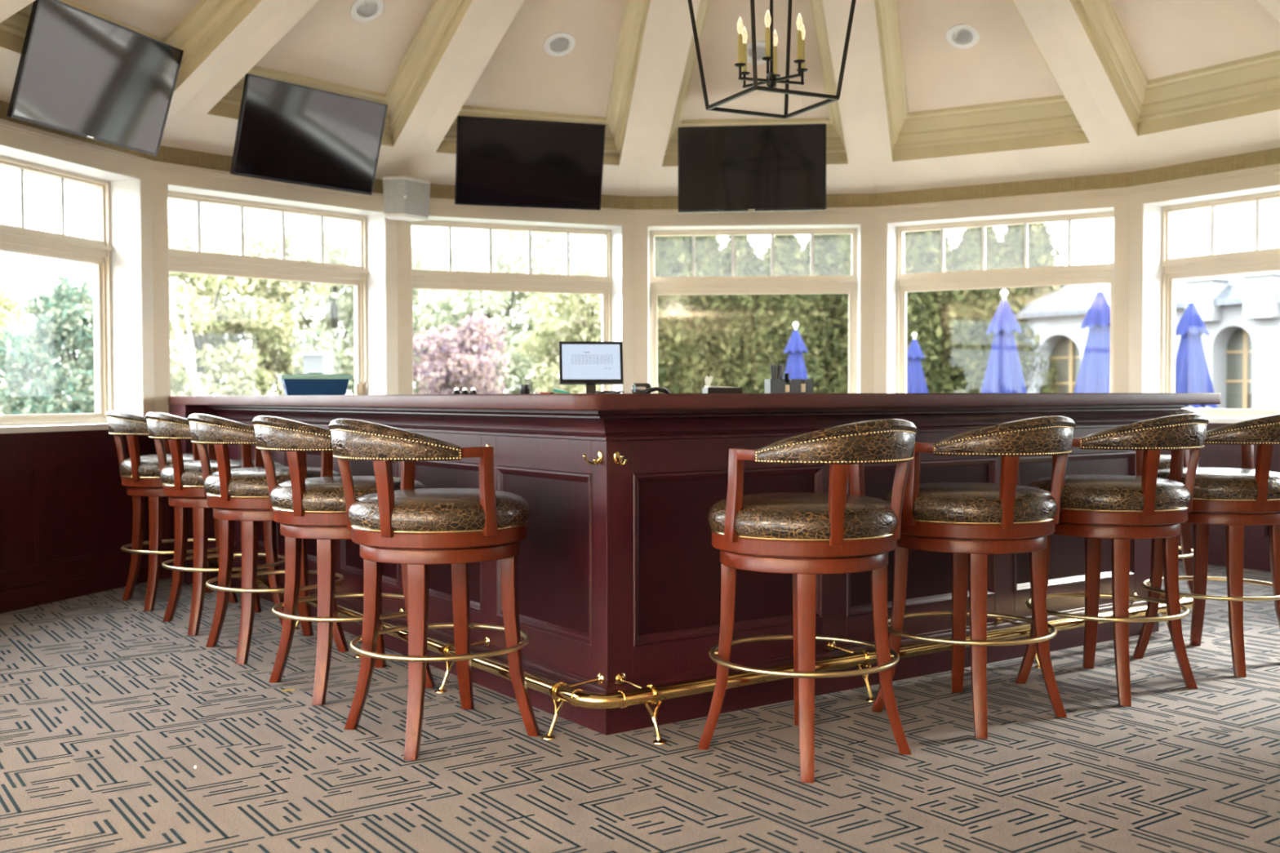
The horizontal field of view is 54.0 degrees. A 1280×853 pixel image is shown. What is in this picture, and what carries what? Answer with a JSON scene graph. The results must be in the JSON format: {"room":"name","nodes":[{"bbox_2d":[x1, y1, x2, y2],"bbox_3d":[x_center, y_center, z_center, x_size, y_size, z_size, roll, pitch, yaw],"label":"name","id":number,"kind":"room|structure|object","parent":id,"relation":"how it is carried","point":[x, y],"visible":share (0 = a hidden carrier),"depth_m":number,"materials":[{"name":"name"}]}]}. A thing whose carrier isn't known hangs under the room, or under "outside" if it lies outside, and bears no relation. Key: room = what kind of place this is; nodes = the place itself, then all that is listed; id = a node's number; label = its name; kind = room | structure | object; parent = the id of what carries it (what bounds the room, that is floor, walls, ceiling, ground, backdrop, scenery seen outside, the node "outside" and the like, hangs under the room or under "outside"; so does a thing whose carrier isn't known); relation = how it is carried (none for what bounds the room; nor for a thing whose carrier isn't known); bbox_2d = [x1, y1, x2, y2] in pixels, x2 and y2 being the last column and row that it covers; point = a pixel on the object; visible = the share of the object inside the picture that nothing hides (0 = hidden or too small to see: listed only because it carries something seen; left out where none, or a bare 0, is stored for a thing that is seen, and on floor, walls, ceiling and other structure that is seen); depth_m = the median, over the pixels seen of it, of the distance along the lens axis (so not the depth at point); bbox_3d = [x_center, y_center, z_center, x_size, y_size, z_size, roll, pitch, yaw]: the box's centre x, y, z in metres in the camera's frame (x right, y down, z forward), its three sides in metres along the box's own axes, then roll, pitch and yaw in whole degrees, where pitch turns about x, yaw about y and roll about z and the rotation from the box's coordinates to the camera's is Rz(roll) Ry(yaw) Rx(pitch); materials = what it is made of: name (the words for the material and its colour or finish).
{"room":"bar","nodes":[
{"label":"bar","id":0,"kind":"room"},
{"bbox_2d":[0,100,154,417],"bbox_3d":[-3.218,-0.454,6.486,0.320,2.770,1.890,0,1,16],"label":"wall","id":1,"kind":"structure","parent":0,"point":[7,137],"depth_m":7.15,"materials":[{"name":"beige paint"}]},
{"bbox_2d":[0,143,143,433],"bbox_3d":[-3.192,-0.684,6.473,0.335,1.422,1.734,0,1,16],"label":"window","id":2,"kind":"structure","parent":1,"relation":"in","point":[114,250],"depth_m":7.19,"materials":[{"name":"white paint"}]},
{"bbox_2d":[0,560,148,613],"bbox_3d":[-3.055,0.852,6.471,0.012,0.118,1.744,0,1,16],"label":"baseboard","id":3,"kind":"structure","parent":1,"relation":"attached to","point":[37,593],"depth_m":6.59,"materials":[{"name":"brown wood"}]},
{"bbox_2d":[0,118,154,168],"bbox_3d":[-3.071,-1.493,6.417,0.052,0.038,1.757,0,1,16],"label":"trim","id":4,"kind":"structure","parent":1,"relation":"attached to","point":[5,124],"depth_m":6.62,"materials":[{"name":"beige paint"}]},
{"bbox_2d":[0,429,155,589],"bbox_3d":[-3.066,0.469,6.465,0.052,0.884,1.757,0,1,16],"label":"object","id":5,"kind":"structure","parent":1,"relation":"attached to","point":[66,508],"depth_m":6.59,"materials":[{"name":"brown wood"}]},
{"bbox_2d":[6,0,183,156],"bbox_3d":[-2.856,-1.749,6.394,0.482,0.568,1.020,0,1,18],"label":"television","id":6,"kind":"object","parent":1,"relation":"attached to","point":[81,73],"visible":1,"depth_m":6.28,"materials":[{"name":"black glass"}]},
{"bbox_2d":[147,145,398,413],"bbox_3d":[-2.355,-0.494,8.032,0.320,2.770,1.890,1,2,42],"label":"wall","id":7,"kind":"structure","parent":0,"point":[161,178],"depth_m":7.50,"materials":[{"name":"beige paint"}]},
{"bbox_2d":[155,446,170,558],"bbox_3d":[-2.237,0.431,7.950,0.052,0.884,1.757,1,2,42],"label":"trim","id":8,"kind":"structure","parent":7,"relation":"attached to","point":[166,507],"depth_m":7.35,"materials":[{"name":"brown wood"}]},
{"bbox_2d":[158,557,170,579],"bbox_3d":[-2.228,0.814,7.953,0.012,0.118,1.744,1,2,42],"label":"baseboard","id":9,"kind":"structure","parent":7,"relation":"attached to","point":[164,573],"depth_m":7.33,"materials":[{"name":"brown wood"}]},
{"bbox_2d":[151,160,383,199],"bbox_3d":[-2.242,-1.531,7.903,0.052,0.038,1.757,1,2,42],"label":"trim","id":10,"kind":"structure","parent":7,"relation":"attached to","point":[158,165],"depth_m":7.64,"materials":[{"name":"beige paint"}]},
{"bbox_2d":[167,183,386,395],"bbox_3d":[-2.335,-0.723,8.008,0.335,1.422,1.734,1,2,42],"label":"window","id":11,"kind":"structure","parent":7,"relation":"in","point":[367,277],"depth_m":8.39,"materials":[{"name":"white paint"}]},
{"bbox_2d":[230,73,387,195],"bbox_3d":[-2.111,-1.755,7.724,0.513,0.562,1.005,1,2,40],"label":"television","id":12,"kind":"object","parent":7,"relation":"attached to","point":[287,132],"visible":0.99,"depth_m":7.58,"materials":[{"name":"black glass"}]},
{"bbox_2d":[382,176,430,221],"bbox_3d":[-1.595,-1.528,8.438,0.207,0.265,0.316,1,2,35],"label":"wall speaker","id":13,"kind":"object","parent":7,"relation":"attached to","point":[406,198],"visible":1,"depth_m":8.34,"materials":[{"name":"white plastic"}]},
{"bbox_2d":[396,183,635,395],"bbox_3d":[-0.906,-0.522,9.051,1.890,2.770,0.320,-1,1,-22],"label":"wall","id":14,"kind":"structure","parent":0,"point":[437,191],"depth_m":8.88,"materials":[{"name":"beige paint"}]},
{"bbox_2d":[410,215,622,394],"bbox_3d":[-0.896,-0.751,9.020,1.734,1.422,0.335,-1,1,-22],"label":"window","id":15,"kind":"structure","parent":14,"relation":"in","point":[609,286],"depth_m":9.16,"materials":[{"name":"white paint"}]},
{"bbox_2d":[454,115,605,210],"bbox_3d":[-0.787,-1.769,8.613,1.000,0.563,0.541,-1,1,-16],"label":"television","id":16,"kind":"object","parent":14,"relation":"attached to","point":[500,162],"visible":1,"depth_m":8.43,"materials":[{"name":"black glass"}]},
{"bbox_2d":[429,197,635,215],"bbox_3d":[-0.850,-1.558,8.882,1.757,0.038,0.052,-1,1,-22],"label":"trim","id":17,"kind":"structure","parent":14,"relation":"attached to","point":[432,201],"depth_m":8.97,"materials":[{"name":"beige paint"}]},
{"bbox_2d":[0,560,1279,852],"bbox_3d":[0.503,1.019,1.625,15.000,0.001,17.200,0,1,0],"label":"floor","id":18,"kind":"structure","parent":0,"point":[109,708],"depth_m":3.68,"materials":[{"name":"beige carpet"}]},
{"bbox_2d":[105,410,238,611],"bbox_3d":[-2.420,0.411,6.496,0.628,0.995,0.579,-1,2,-27],"label":"bar stool","id":19,"kind":"object","parent":18,"relation":"on","point":[140,474],"visible":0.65,"depth_m":6.27,"materials":[{"name":"brown wood"}]},
{"bbox_2d":[119,453,231,476],"bbox_3d":[-2.392,0.198,6.503,0.567,0.111,0.567,-1,2,-36],"label":"seat cushion","id":20,"kind":"object","parent":19,"relation":"on","point":[137,465],"depth_m":6.25,"materials":[{"name":"leather"}]},
{"bbox_2d":[145,411,284,635],"bbox_3d":[-1.969,0.425,5.861,0.628,0.995,0.579,-1,2,-26],"label":"bar stool","id":21,"kind":"object","parent":18,"relation":"on","point":[182,482],"visible":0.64,"depth_m":5.64,"materials":[{"name":"brown wood"}]},
{"bbox_2d":[160,459,284,485],"bbox_3d":[-1.941,0.212,5.867,0.567,0.111,0.567,-1,2,-35],"label":"seat cushion","id":22,"kind":"object","parent":21,"relation":"on","point":[180,473],"depth_m":5.63,"materials":[{"name":"leather"}]},
{"bbox_2d":[187,413,348,664],"bbox_3d":[-1.558,0.439,5.258,0.628,0.995,0.579,-1,2,-25],"label":"bar stool","id":23,"kind":"object","parent":18,"relation":"on","point":[240,494],"visible":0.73,"depth_m":5.03,"materials":[{"name":"brown wood"}]},
{"bbox_2d":[203,466,341,496],"bbox_3d":[-1.530,0.226,5.264,0.567,0.111,0.567,-1,2,-34],"label":"seat cushion","id":24,"kind":"object","parent":23,"relation":"on","point":[251,481],"depth_m":5.02,"materials":[{"name":"leather"}]},
{"bbox_2d":[252,415,435,705],"bbox_3d":[-1.092,0.454,4.600,0.628,0.995,0.579,-1,2,-27],"label":"bar stool","id":25,"kind":"object","parent":18,"relation":"on","point":[308,508],"visible":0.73,"depth_m":4.37,"materials":[{"name":"brown wood"}]},
{"bbox_2d":[269,475,426,511],"bbox_3d":[-1.064,0.240,4.608,0.567,0.111,0.567,-1,2,-36],"label":"seat cushion","id":26,"kind":"object","parent":25,"relation":"on","point":[322,493],"depth_m":4.37,"materials":[{"name":"leather"}]},
{"bbox_2d":[328,418,540,759],"bbox_3d":[-0.657,0.468,3.944,0.628,0.995,0.579,-1,2,-28],"label":"bar stool","id":27,"kind":"object","parent":18,"relation":"on","point":[420,528],"visible":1,"depth_m":3.73,"materials":[{"name":"brown wood"}]},
{"bbox_2d":[347,488,530,531],"bbox_3d":[-0.629,0.255,3.952,0.567,0.111,0.567,-1,2,-37],"label":"seat cushion","id":28,"kind":"object","parent":27,"relation":"on","point":[403,509],"depth_m":3.73,"materials":[{"name":"leather"}]},
{"bbox_2d":[168,404,1184,735],"bbox_3d":[-0.182,0.395,6.497,3.230,1.017,4.473,-1,2,-35],"label":"bar","id":29,"kind":"object","parent":18,"relation":"on","point":[619,566],"visible":0.56,"depth_m":4.32,"materials":[{"name":"brown wood"}]},
{"bbox_2d":[168,392,1221,410],"bbox_3d":[-0.118,-0.139,6.494,3.365,0.050,4.669,-1,2,-35],"label":"countertop","id":30,"kind":"structure","parent":29,"relation":"on","point":[544,402],"depth_m":4.38,"materials":[{"name":"brown wood"}]},
{"bbox_2d":[277,372,352,395],"bbox_3d":[-1.683,-0.220,6.497,0.354,0.120,0.234,-1,1,-20],"label":"tub","id":31,"kind":"object","parent":30,"relation":"on","point":[311,383],"visible":0.96,"depth_m":6.41,"materials":[{"name":"blue plastic"}]},
{"bbox_2d":[355,379,368,395],"bbox_3d":[-1.426,-0.201,6.447,0.062,0.083,0.062,0,1,0],"label":"glass jar","id":32,"kind":"object","parent":30,"relation":"on","point":[362,388],"visible":0.93,"depth_m":6.42,"materials":[{"name":"glass"}]},
{"bbox_2d":[208,556,1192,744],"bbox_3d":[-0.058,0.812,6.434,3.333,0.185,4.434,-1,2,-35],"label":"rail","id":33,"kind":"object","parent":29,"relation":"attached to","point":[559,691],"visible":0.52,"depth_m":4.25,"materials":[{"name":"gold metal"}]},
{"bbox_2d":[697,418,917,782],"bbox_3d":[0.510,0.471,3.715,0.628,0.995,0.579,1,2,41],"label":"bar stool","id":34,"kind":"object","parent":18,"relation":"on","point":[805,535],"visible":1,"depth_m":3.50,"materials":[{"name":"brown wood"}]},
{"bbox_2d":[707,492,897,538],"bbox_3d":[0.485,0.257,3.729,0.567,0.111,0.567,-1,2,-40],"label":"seat cushion","id":35,"kind":"object","parent":34,"relation":"on","point":[775,515],"depth_m":3.51,"materials":[{"name":"leather"}]},
{"bbox_2d":[871,415,1075,738],"bbox_3d":[1.115,0.459,4.149,0.628,0.995,0.579,1,2,43],"label":"bar stool","id":36,"kind":"object","parent":18,"relation":"on","point":[979,520],"visible":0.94,"depth_m":3.94,"materials":[{"name":"brown wood"}]},
{"bbox_2d":[882,482,1057,522],"bbox_3d":[1.091,0.245,4.163,0.567,0.111,0.567,-1,2,-38],"label":"seat cushion","id":37,"kind":"object","parent":36,"relation":"on","point":[930,502],"depth_m":3.94,"materials":[{"name":"leather"}]},
{"bbox_2d":[1015,413,1208,706],"bbox_3d":[1.709,0.448,4.540,0.579,0.995,0.628,-1,2,-28],"label":"bar stool","id":38,"kind":"object","parent":18,"relation":"on","point":[1120,508],"visible":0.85,"depth_m":4.33,"materials":[{"name":"brown wood"}]},
{"bbox_2d":[1026,474,1191,510],"bbox_3d":[1.696,0.234,4.563,0.567,0.111,0.567,-1,2,-37],"label":"seat cushion","id":39,"kind":"object","parent":38,"relation":"on","point":[1079,491],"depth_m":4.33,"materials":[{"name":"leather"}]},
{"bbox_2d":[1158,408,1204,594],"bbox_3d":[2.482,0.405,6.243,0.628,0.995,0.579,-1,2,-44],"label":"bar stool","id":40,"kind":"object","parent":18,"relation":"on","point":[1186,549],"visible":0.03,"depth_m":6.16,"materials":[{"name":"brown wood"}]},
{"bbox_2d":[1158,454,1199,470],"bbox_3d":[2.461,0.192,6.215,0.567,0.111,0.567,-1,2,-35],"label":"seat cushion","id":41,"kind":"object","parent":40,"relation":"on","point":[1165,460],"depth_m":5.97,"materials":[{"name":"leather"}]},
{"bbox_2d":[1132,413,1279,677],"bbox_3d":[2.324,0.435,4.983,0.628,0.995,0.579,1,2,45],"label":"bar stool","id":42,"kind":"object","parent":18,"relation":"on","point":[1234,498],"visible":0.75,"depth_m":4.76,"materials":[{"name":"brown wood"}]},
{"bbox_2d":[1157,467,1279,499],"bbox_3d":[2.300,0.222,4.998,0.567,0.111,0.567,-1,2,-36],"label":"seat cushion","id":43,"kind":"object","parent":42,"relation":"on","point":[1210,483],"depth_m":4.75,"materials":[{"name":"leather"}]},
{"bbox_3d":[-0.059,0.371,6.571,2.020,1.060,0.580,0,1,0],"label":"countertop","id":44,"kind":"structure","parent":18,"relation":"on","visible":0},
{"bbox_2d":[558,341,623,393],"bbox_3d":[-0.256,-0.300,6.544,0.330,0.284,0.150,0,1,-7],"label":"monitor","id":45,"kind":"object","parent":44,"relation":"on","point":[589,363],"visible":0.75,"depth_m":6.52,"materials":[{"name":"black plastic"}]},
{"bbox_2d":[631,382,651,393],"bbox_3d":[0.008,-0.193,6.495,0.106,0.062,0.064,0,1,14],"label":"card terminal","id":46,"kind":"object","parent":44,"relation":"on","point":[637,388],"visible":0.63,"depth_m":6.47,"materials":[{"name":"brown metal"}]},
{"bbox_2d":[702,375,742,393],"bbox_3d":[0.423,-0.211,6.496,0.190,0.103,0.100,-1,1,-14],"label":"napkin holder","id":47,"kind":"object","parent":44,"relation":"on","point":[708,388],"visible":0.77,"depth_m":6.46,"materials":[{"name":"black plastic"}]},
{"bbox_2d":[764,364,813,393],"bbox_3d":[0.770,-0.239,6.496,0.225,0.158,0.140,0,1,-7],"label":"caddy","id":48,"kind":"object","parent":44,"relation":"on","point":[776,384],"visible":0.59,"depth_m":6.43,"materials":[{"name":"plastic"}]},
{"bbox_2d":[0,0,1279,196],"bbox_3d":[0.243,-2.644,1.619,13.500,2.375,15.365,0,1,0],"label":"ceiling","id":49,"kind":"structure","parent":0,"point":[1046,89],"depth_m":7.88,"materials":[{"name":"paint"}]},
{"bbox_2d":[350,0,384,22],"bbox_3d":[-1.584,-2.445,7.286,0.182,0.149,0.204,0,1,22],"label":"recessed light","id":50,"kind":"object","parent":49,"relation":"in","point":[363,11],"visible":1,"depth_m":7.30,"materials":[{"name":"white plastic"}]},
{"bbox_2d":[543,31,575,56],"bbox_3d":[-0.516,-2.466,8.038,0.191,0.149,0.196,1,2,27],"label":"recessed light","id":51,"kind":"object","parent":49,"relation":"in","point":[560,43],"visible":0.96,"depth_m":8.04,"materials":[{"name":"white plastic"}]},
{"bbox_2d":[746,40,766,64],"bbox_3d":[0.773,-2.474,8.251,0.203,0.149,0.182,-1,1,-17],"label":"recessed light","id":52,"kind":"object","parent":49,"relation":"in","point":[760,45],"visible":0.59,"depth_m":8.26,"materials":[{"name":"white plastic"}]},
{"bbox_2d":[687,0,856,119],"bbox_3d":[0.561,-2.484,5.362,0.644,2.208,0.644,-1,2,-26],"label":"hanging lantern","id":53,"kind":"object","parent":49,"relation":"hanging from","point":[771,37],"visible":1,"depth_m":5.37,"materials":[{"name":"brown metal"}]},
{"bbox_2d":[946,23,979,48],"bbox_3d":[2.027,-2.469,7.884,0.205,0.149,0.179,0,2,24],"label":"recessed light","id":54,"kind":"object","parent":49,"relation":"in","point":[962,36],"visible":0.95,"depth_m":7.88,"materials":[{"name":"white plastic"}]},
{"bbox_2d":[633,193,875,393],"bbox_3d":[0.841,-0.533,9.341,1.890,2.770,0.320,0,1,3],"label":"wall","id":55,"kind":"structure","parent":0,"point":[846,200],"depth_m":9.15,"materials":[{"name":"beige paint"}]},
{"bbox_2d":[677,124,826,213],"bbox_3d":[0.793,-1.780,8.877,1.014,0.585,0.521,0,1,6],"label":"television","id":56,"kind":"object","parent":55,"relation":"attached to","point":[759,167],"visible":1,"depth_m":8.62,"materials":[{"name":"black glass"}]},
{"bbox_2d":[647,223,861,393],"bbox_3d":[0.839,-0.763,9.307,1.734,1.422,0.335,0,1,3],"label":"window","id":57,"kind":"structure","parent":55,"relation":"in","point":[851,285],"depth_m":9.38,"materials":[{"name":"white paint"}]},
{"bbox_2d":[634,206,874,215],"bbox_3d":[0.829,-1.569,9.160,1.757,0.038,0.052,0,1,3],"label":"trim","id":58,"kind":"structure","parent":55,"relation":"attached to","point":[828,210],"depth_m":9.14,"materials":[{"name":"beige paint"}]},
{"bbox_2d":[764,378,813,393],"bbox_3d":[0.770,-0.203,6.497,0.225,0.085,0.140,0,1,-7],"label":"tray","id":59,"kind":"object","parent":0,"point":[771,385],"depth_m":6.43,"materials":[{"name":"plastic"}]},
{"bbox_2d":[874,172,1131,393],"bbox_3d":[2.541,-0.526,8.843,1.890,2.770,0.320,1,2,29],"label":"wall","id":60,"kind":"structure","parent":0,"point":[1121,202],"depth_m":8.61,"materials":[{"name":"beige paint"}]},
{"bbox_2d":[886,206,1114,393],"bbox_3d":[2.527,-0.755,8.814,1.734,1.422,0.335,1,2,29],"label":"window","id":61,"kind":"structure","parent":60,"relation":"in","point":[899,283],"depth_m":8.98,"materials":[{"name":"white paint"}]},
{"bbox_2d":[874,186,1129,212],"bbox_3d":[2.462,-1.562,8.682,1.757,0.038,0.052,1,2,29],"label":"trim","id":62,"kind":"structure","parent":60,"relation":"attached to","point":[1125,189],"depth_m":8.63,"materials":[{"name":"beige paint"}]},
{"bbox_2d":[1128,147,1279,392],"bbox_3d":[3.857,-0.501,7.658,0.320,2.770,1.890,-1,2,-35],"label":"wall","id":63,"kind":"structure","parent":0,"point":[1268,157],"depth_m":8.08,"materials":[{"name":"beige paint"}]},
{"bbox_2d":[1128,163,1279,193],"bbox_3d":[3.727,-1.538,7.543,0.052,0.038,1.757,-1,2,-35],"label":"trim","id":64,"kind":"structure","parent":63,"relation":"attached to","point":[1270,168],"depth_m":7.80,"materials":[{"name":"beige paint"}]},
{"bbox_2d":[1142,184,1279,423],"bbox_3d":[3.834,-0.730,7.637,0.335,1.422,1.734,-1,2,-35],"label":"window","id":65,"kind":"structure","parent":63,"relation":"in","point":[1161,270],"depth_m":8.21,"materials":[{"name":"white paint"}]},
{"bbox_2d":[1160,422,1279,551],"bbox_3d":[3.732,0.424,7.591,0.052,0.884,1.757,-1,2,-35],"label":"wainscoting","id":66,"kind":"structure","parent":63,"relation":"attached to","point":[1212,455],"depth_m":7.74,"materials":[{"name":"brown wood"}]},
{"bbox_2d":[1178,542,1271,571],"bbox_3d":[3.724,0.807,7.594,0.012,0.118,1.744,-1,2,-35],"label":"baseboard","id":67,"kind":"structure","parent":63,"relation":"attached to","point":[1260,560],"depth_m":7.64,"materials":[{"name":"brown wood"}]},
{"label":"outside","id":68,"kind":"structure","parent":0,"visible":0},
{"label":"lawn","id":69,"kind":"structure","parent":68,"visible":0},
{"bbox_2d":[0,275,59,413],"bbox_3d":[-25.890,-2.869,49.738,5.338,6.378,5.522,0,1,-7],"label":"broadleaf tree","id":70,"kind":"object","parent":69,"relation":"on","point":[10,304],"visible":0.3,"depth_m":49.59,"materials":[{"name":"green plant"}]},
{"bbox_2d":[0,324,70,414],"bbox_3d":[-22.247,-1.679,45.997,2.938,4.074,3.047,0,1,-13],"label":"evergreen","id":71,"kind":"object","parent":69,"relation":"on","point":[11,371],"visible":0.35,"depth_m":45.10,"materials":[{"name":"green plant"}]},
{"bbox_2d":[3,271,94,414],"bbox_3d":[-18.011,-2.166,40.014,4.022,5.378,3.879,0,2,24],"label":"tree","id":72,"kind":"object","parent":69,"relation":"on","point":[59,313],"visible":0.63,"depth_m":38.92,"materials":[{"name":"green plant"}]},
{"bbox_2d":[64,277,207,381],"bbox_3d":[-23.869,-3.886,60.147,6.903,7.973,6.672,-2,2,-45],"label":"broadleaf tree","id":73,"kind":"object","parent":69,"relation":"on","point":[175,344],"visible":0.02,"depth_m":60.69,"materials":[{"name":"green plant"}]},
{"bbox_2d":[169,276,206,395],"bbox_3d":[-10.630,-1.473,29.994,1.224,4.230,0.246,0,1,3],"label":"leaning trunk","id":74,"kind":"object","parent":69,"relation":"on","point":[188,361],"visible":0.81,"depth_m":29.92,"materials":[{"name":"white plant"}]},
{"bbox_2d":[168,222,299,395],"bbox_3d":[-16.887,-3.688,47.656,6.820,8.150,7.056,1,2,26],"label":"broadleaf tree","id":75,"kind":"object","parent":69,"relation":"on","point":[207,331],"visible":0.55,"depth_m":47.17,"materials":[{"name":"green plant"}]},
{"bbox_2d":[170,217,354,395],"bbox_3d":[-15.639,-4.224,52.215,7.562,9.036,7.823,0,1,2],"label":"broadleaf tree","id":76,"kind":"object","parent":69,"relation":"on","point":[273,357],"visible":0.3,"depth_m":50.63,"materials":[{"name":"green plant"}]},
{"bbox_2d":[301,351,335,374],"bbox_3d":[-8.849,-0.777,34.591,0.600,2.550,1.400,0,1,0],"label":"shed","id":77,"kind":"object","parent":69,"relation":"on","point":[322,362],"visible":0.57,"depth_m":33.97,"materials":[{"name":"paint"}]},
{"bbox_2d":[259,216,421,395],"bbox_3d":[-13.423,-4.511,55.391,7.338,9.437,8.001,1,2,37],"label":"broadleaf tree","id":78,"kind":"object","parent":69,"relation":"on","point":[330,321],"visible":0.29,"depth_m":53.74,"materials":[{"name":"green plant"}]},
{"bbox_2d":[321,233,478,395],"bbox_3d":[-11.377,-4.637,60.403,8.001,9.437,7.338,-1,2,-36],"label":"broadleaf tree","id":79,"kind":"object","parent":69,"relation":"on","point":[418,250],"visible":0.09,"depth_m":58.96,"materials":[{"name":"green plant"}]},
{"bbox_2d":[413,309,511,394],"bbox_3d":[-5.913,-1.618,39.946,3.972,4.359,4.054,-1,1,-22],"label":"broadleaf tree","id":80,"kind":"object","parent":69,"relation":"on","point":[460,362],"visible":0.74,"depth_m":39.12,"materials":[{"name":"pink plant"}]},
{"bbox_2d":[413,229,558,394],"bbox_3d":[-7.155,-4.318,56.096,6.971,8.965,7.601,-1,1,-16],"label":"broadleaf tree","id":81,"kind":"object","parent":69,"relation":"on","point":[506,255],"visible":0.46,"depth_m":54.70,"materials":[{"name":"green plant"}]},
{"bbox_2d":[472,229,603,394],"bbox_3d":[-3.717,-5.140,57.944,8.218,10.570,8.962,-2,2,-45],"label":"broadleaf tree","id":82,"kind":"object","parent":69,"relation":"on","point":[540,240],"visible":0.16,"depth_m":56.23,"materials":[{"name":"green plant"}]},
{"bbox_2d":[514,253,603,393],"bbox_3d":[-1.645,-3.274,49.904,6.136,7.087,5.931,0,1,19],"label":"broadleaf tree","id":83,"kind":"object","parent":69,"relation":"on","point":[548,346],"visible":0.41,"depth_m":49.09,"materials":[{"name":"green plant"}]},
{"bbox_2d":[654,235,718,393],"bbox_3d":[0.697,-2.965,35.493,3.336,7.271,3.323,-1,2,-40],"label":"arborvitae","id":84,"kind":"object","parent":69,"relation":"on","point":[673,258],"visible":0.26,"depth_m":34.58,"materials":[{"name":"green plant"}]},
{"bbox_2d":[684,235,742,393],"bbox_3d":[1.708,-2.793,35.980,3.142,6.876,3.155,-1,2,-38],"label":"arborvitae","id":85,"kind":"object","parent":69,"relation":"on","point":[709,260],"visible":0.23,"depth_m":35.08,"materials":[{"name":"green plant"}]},
{"bbox_2d":[709,235,762,393],"bbox_3d":[2.844,-2.582,35.933,2.946,6.421,2.935,0,1,-8],"label":"arborvitae","id":86,"kind":"object","parent":69,"relation":"on","point":[737,375],"visible":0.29,"depth_m":35.06,"materials":[{"name":"green plant"}]},
{"bbox_2d":[740,235,832,393],"bbox_3d":[4.084,-2.608,35.457,2.980,6.495,2.968,-1,1,-22],"label":"arborvitae","id":87,"kind":"object","parent":69,"relation":"on","point":[775,319],"visible":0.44,"depth_m":34.71,"materials":[{"name":"green plant"}]},
{"bbox_2d":[783,322,808,379],"bbox_3d":[3.161,-0.714,25.491,0.699,2.800,0.699,0,1,-3],"label":"patio umbrella","id":88,"kind":"object","parent":69,"relation":"on","point":[795,366],"visible":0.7,"depth_m":25.35,"materials":[{"name":"blue fabric"}]},
{"bbox_2d":[803,234,848,391],"bbox_3d":[5.202,-2.654,36.365,3.001,6.541,2.989,-1,1,-20],"label":"arborvitae","id":89,"kind":"object","parent":69,"relation":"on","point":[822,245],"visible":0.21,"depth_m":35.60,"materials":[{"name":"green plant"}]},
{"bbox_2d":[819,234,851,393],"bbox_3d":[6.237,-3.187,36.107,3.511,7.682,3.524,0,1,19],"label":"arborvitae","id":90,"kind":"object","parent":69,"relation":"on","point":[839,260],"visible":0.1,"depth_m":35.20,"materials":[{"name":"green plant"}]},
{"bbox_2d":[904,231,957,393],"bbox_3d":[7.500,-3.201,35.784,3.529,7.721,3.543,1,2,36],"label":"arborvitae","id":91,"kind":"object","parent":69,"relation":"on","point":[923,319],"visible":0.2,"depth_m":34.75,"materials":[{"name":"green plant"}]},
{"bbox_2d":[931,230,956,390],"bbox_3d":[8.425,-2.771,36.360,3.106,6.770,3.094,1,2,33],"label":"arborvitae","id":92,"kind":"object","parent":69,"relation":"on","point":[948,251],"visible":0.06,"depth_m":35.80,"materials":[{"name":"green plant"}]},
{"bbox_2d":[939,226,1028,393],"bbox_3d":[9.570,-2.765,35.488,3.106,6.796,3.118,-1,1,-18],"label":"arborvitae","id":93,"kind":"object","parent":69,"relation":"on","point":[971,313],"visible":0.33,"depth_m":34.70,"materials":[{"name":"green plant"}]},
{"bbox_2d":[997,222,1065,393],"bbox_3d":[10.916,-2.947,35.529,3.292,7.175,3.279,-1,1,-21],"label":"arborvitae","id":94,"kind":"object","parent":69,"relation":"on","point":[1041,247],"visible":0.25,"depth_m":34.65,"materials":[{"name":"green plant"}]},
{"bbox_2d":[1013,198,1279,408],"bbox_3d":[20.498,-3.602,31.583,14.500,8.190,16.350,-1,2,-33],"label":"building","id":95,"kind":"structure","parent":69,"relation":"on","point":[1240,313],"depth_m":30.14,"materials":[{"name":"white paint"}]},
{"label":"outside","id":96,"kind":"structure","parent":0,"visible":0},
{"bbox_3d":[6.003,1.145,5.530,48.000,0.030,55.000,0,1,0],"label":"paving","id":97,"kind":"object","parent":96,"visible":0},
{"bbox_2d":[906,333,928,393],"bbox_3d":[6.545,-0.830,29.952,0.699,2.800,0.699,1,2,37],"label":"patio umbrella","id":98,"kind":"object","parent":97,"relation":"on","point":[916,383],"visible":0.73,"depth_m":29.79,"materials":[{"name":"blue fabric"}]},
{"bbox_2d":[980,289,1026,393],"bbox_3d":[5.145,-0.532,17.748,0.699,2.800,0.699,0,1,22],"label":"patio umbrella","id":99,"kind":"object","parent":97,"relation":"on","point":[1003,374],"visible":0.78,"depth_m":17.58,"materials":[{"name":"blue fabric"}]},
{"bbox_2d":[1073,284,1110,393],"bbox_3d":[6.008,-0.502,16.411,0.699,2.800,0.699,-1,1,-18],"label":"patio umbrella","id":100,"kind":"object","parent":97,"relation":"on","point":[1094,374],"visible":0.62,"depth_m":16.26,"materials":[{"name":"blue fabric"}]},
{"bbox_2d":[1174,293,1217,408],"bbox_3d":[8.085,-0.556,18.431,0.699,2.800,0.699,1,2,32],"label":"patio umbrella","id":101,"kind":"object","parent":97,"relation":"on","point":[1192,371],"visible":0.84,"depth_m":18.27,"materials":[{"name":"blue fabric"}]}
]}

